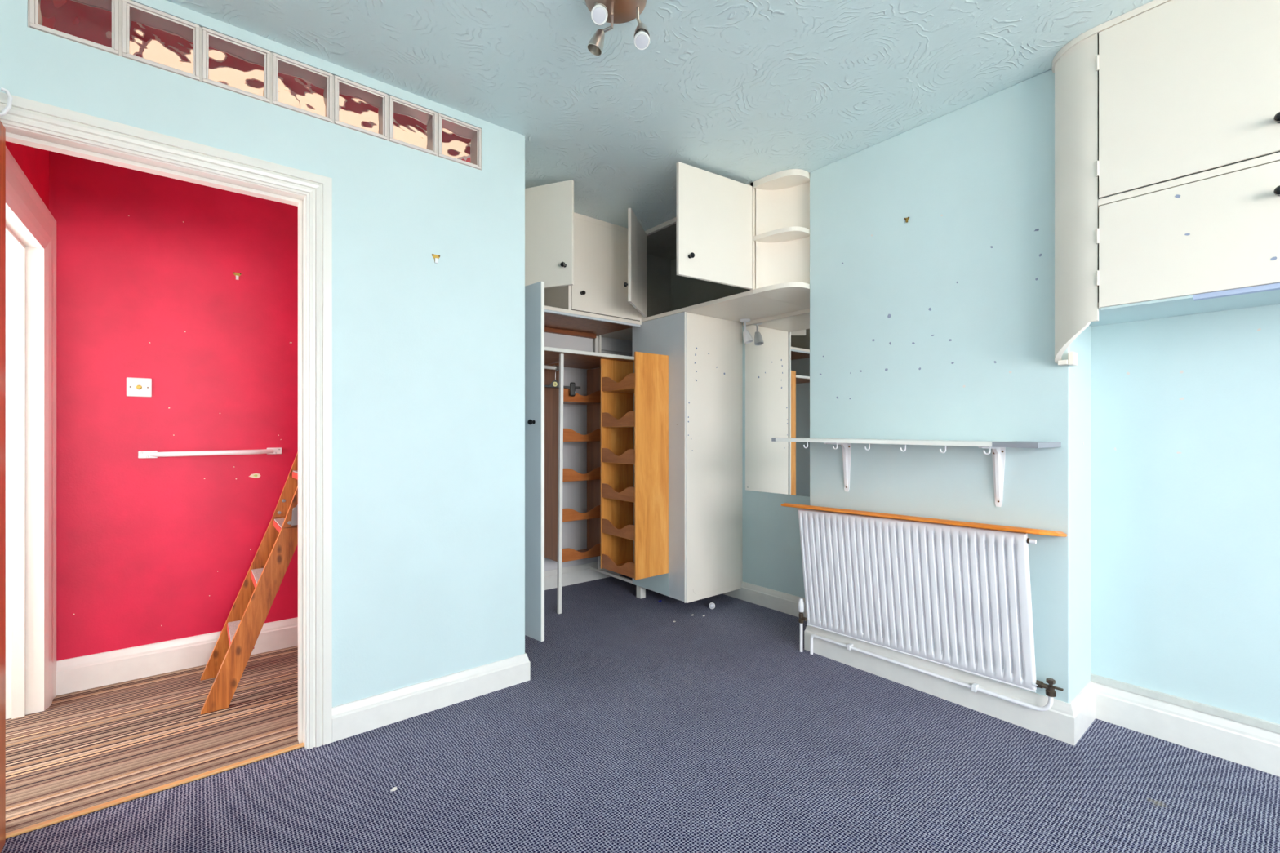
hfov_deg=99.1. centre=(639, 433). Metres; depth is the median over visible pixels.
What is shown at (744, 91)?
ceiling
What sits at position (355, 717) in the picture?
baseboard
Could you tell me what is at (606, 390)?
shelf
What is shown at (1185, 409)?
wall
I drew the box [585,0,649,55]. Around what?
ceiling light
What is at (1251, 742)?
baseboard
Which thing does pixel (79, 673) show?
baseboard
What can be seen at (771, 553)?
wall
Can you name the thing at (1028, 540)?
radiator valve
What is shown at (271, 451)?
grab rail
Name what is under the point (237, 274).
hook
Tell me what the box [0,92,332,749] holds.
trim
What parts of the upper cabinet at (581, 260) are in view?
door, knob, rail, door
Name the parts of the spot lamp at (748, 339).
plate, lamp shade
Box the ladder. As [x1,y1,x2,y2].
[200,451,297,715]
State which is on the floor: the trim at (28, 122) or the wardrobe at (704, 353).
the wardrobe at (704, 353)
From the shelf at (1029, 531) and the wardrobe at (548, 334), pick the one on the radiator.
the shelf at (1029, 531)
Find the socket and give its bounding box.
[126,377,151,396]
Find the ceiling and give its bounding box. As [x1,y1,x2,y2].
[166,0,1153,231]
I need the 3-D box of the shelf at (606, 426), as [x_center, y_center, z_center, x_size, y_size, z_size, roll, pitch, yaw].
[-0.036,-0.048,3.587,0.258,0.007,0.352,0,0,-39]
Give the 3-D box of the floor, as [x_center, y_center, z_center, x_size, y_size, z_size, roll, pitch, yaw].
[0.222,1.170,0.759,4.700,0.060,6.400,0,0,-39]
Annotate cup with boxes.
[708,602,715,608]
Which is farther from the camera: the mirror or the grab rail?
the mirror
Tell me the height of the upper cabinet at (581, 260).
0.633 m
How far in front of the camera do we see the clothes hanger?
3.77 m
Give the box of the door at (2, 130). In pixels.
[0,120,5,852]
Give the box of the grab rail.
[137,447,282,458]
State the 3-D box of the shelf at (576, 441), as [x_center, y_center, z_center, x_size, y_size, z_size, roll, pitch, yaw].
[-0.477,0.053,3.988,0.374,0.007,0.241,0,0,-39]
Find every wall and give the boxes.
[0,0,524,706]
[5,141,48,209]
[48,151,297,661]
[544,312,632,571]
[742,322,809,598]
[809,68,1090,703]
[1090,151,1279,724]
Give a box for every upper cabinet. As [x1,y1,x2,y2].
[524,179,641,324]
[596,161,809,341]
[1052,0,1279,365]
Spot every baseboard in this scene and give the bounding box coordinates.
[56,617,297,695]
[332,653,530,742]
[544,561,621,590]
[721,581,1279,777]
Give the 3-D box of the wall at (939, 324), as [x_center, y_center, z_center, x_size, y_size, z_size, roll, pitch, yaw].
[1.439,-0.120,2.609,0.511,2.520,1.108,0,0,-39]
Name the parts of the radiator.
lever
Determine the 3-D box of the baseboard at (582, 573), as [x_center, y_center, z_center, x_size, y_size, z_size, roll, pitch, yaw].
[-0.640,1.073,4.031,1.725,0.135,0.018,0,0,-39]
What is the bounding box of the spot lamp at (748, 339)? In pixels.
[739,318,753,343]
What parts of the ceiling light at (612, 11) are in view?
lamp shade, bulb, lamp shade, arm, plate, arm, bulb, lamp shade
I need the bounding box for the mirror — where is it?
[742,308,809,497]
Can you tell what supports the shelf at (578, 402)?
attached to the shoe rack
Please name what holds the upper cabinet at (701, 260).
attached to the wall at (771, 553)
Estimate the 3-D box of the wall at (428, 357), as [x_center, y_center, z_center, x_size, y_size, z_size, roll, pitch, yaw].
[-1.293,-0.120,1.976,1.875,2.520,0.100,0,0,-39]
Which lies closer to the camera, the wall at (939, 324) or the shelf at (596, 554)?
the wall at (939, 324)
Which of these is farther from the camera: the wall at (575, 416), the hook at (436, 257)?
the wall at (575, 416)
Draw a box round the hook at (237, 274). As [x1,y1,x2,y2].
[233,271,241,279]
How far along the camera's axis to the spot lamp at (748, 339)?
3.63 m
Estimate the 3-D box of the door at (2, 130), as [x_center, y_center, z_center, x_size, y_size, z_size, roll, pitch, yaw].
[-1.534,0.143,1.207,0.038,1.977,0.746,0,0,-39]
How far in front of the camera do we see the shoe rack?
3.91 m
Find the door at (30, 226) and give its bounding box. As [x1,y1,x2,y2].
[5,146,56,719]
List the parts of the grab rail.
plate, plate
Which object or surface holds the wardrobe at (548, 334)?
attached to the wall
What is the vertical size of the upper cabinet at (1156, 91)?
1.127 m
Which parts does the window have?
pane, pane, pane, pane, pane, pane, pane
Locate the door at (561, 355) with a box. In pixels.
[556,353,564,613]
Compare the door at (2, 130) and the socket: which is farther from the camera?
the socket
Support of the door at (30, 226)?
in the wall at (33, 162)
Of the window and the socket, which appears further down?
the socket
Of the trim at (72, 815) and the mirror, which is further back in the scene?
the mirror
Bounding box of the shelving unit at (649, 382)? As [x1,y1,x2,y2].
[600,351,668,580]
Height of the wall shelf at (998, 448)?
0.274 m
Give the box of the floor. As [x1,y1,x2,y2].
[0,574,1279,852]
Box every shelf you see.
[544,351,634,368]
[563,400,600,404]
[563,548,598,562]
[576,440,600,441]
[603,387,634,393]
[605,426,634,427]
[753,168,809,307]
[771,437,1061,506]
[781,502,1066,537]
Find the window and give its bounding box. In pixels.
[27,0,481,170]
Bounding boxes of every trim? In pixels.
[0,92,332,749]
[5,742,304,839]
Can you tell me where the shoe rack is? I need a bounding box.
[544,362,600,562]
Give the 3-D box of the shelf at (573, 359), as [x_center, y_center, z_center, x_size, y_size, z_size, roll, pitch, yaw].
[-0.654,-0.507,3.616,1.172,0.015,0.635,0,0,-39]
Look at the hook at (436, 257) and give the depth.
2.27 m
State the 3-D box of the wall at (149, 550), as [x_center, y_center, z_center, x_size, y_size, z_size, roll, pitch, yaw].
[-1.870,-0.510,2.352,3.450,3.300,1.110,0,0,-39]
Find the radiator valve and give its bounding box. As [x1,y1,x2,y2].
[1026,537,1036,544]
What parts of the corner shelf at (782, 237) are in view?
shelf, shelf, shelf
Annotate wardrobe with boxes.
[524,281,640,641]
[590,311,742,603]
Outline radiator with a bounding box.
[797,508,1063,711]
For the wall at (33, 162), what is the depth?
2.18 m
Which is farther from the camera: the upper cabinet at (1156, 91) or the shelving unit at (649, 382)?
the shelving unit at (649, 382)
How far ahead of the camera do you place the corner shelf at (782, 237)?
2.98 m
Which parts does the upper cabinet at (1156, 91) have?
rail, door, door, knob, knob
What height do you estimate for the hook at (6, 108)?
0.146 m
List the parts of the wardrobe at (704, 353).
rail, leg, panel, panel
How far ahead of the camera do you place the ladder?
2.39 m
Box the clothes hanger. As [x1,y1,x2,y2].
[544,364,580,396]
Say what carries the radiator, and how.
attached to the wall at (939, 324)
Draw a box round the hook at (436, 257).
[431,253,439,263]
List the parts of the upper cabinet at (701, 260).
door, knob, rail, door, panel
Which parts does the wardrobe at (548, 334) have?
knob, door, hanging rail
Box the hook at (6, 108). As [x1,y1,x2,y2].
[0,87,13,115]
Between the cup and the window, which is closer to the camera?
the window

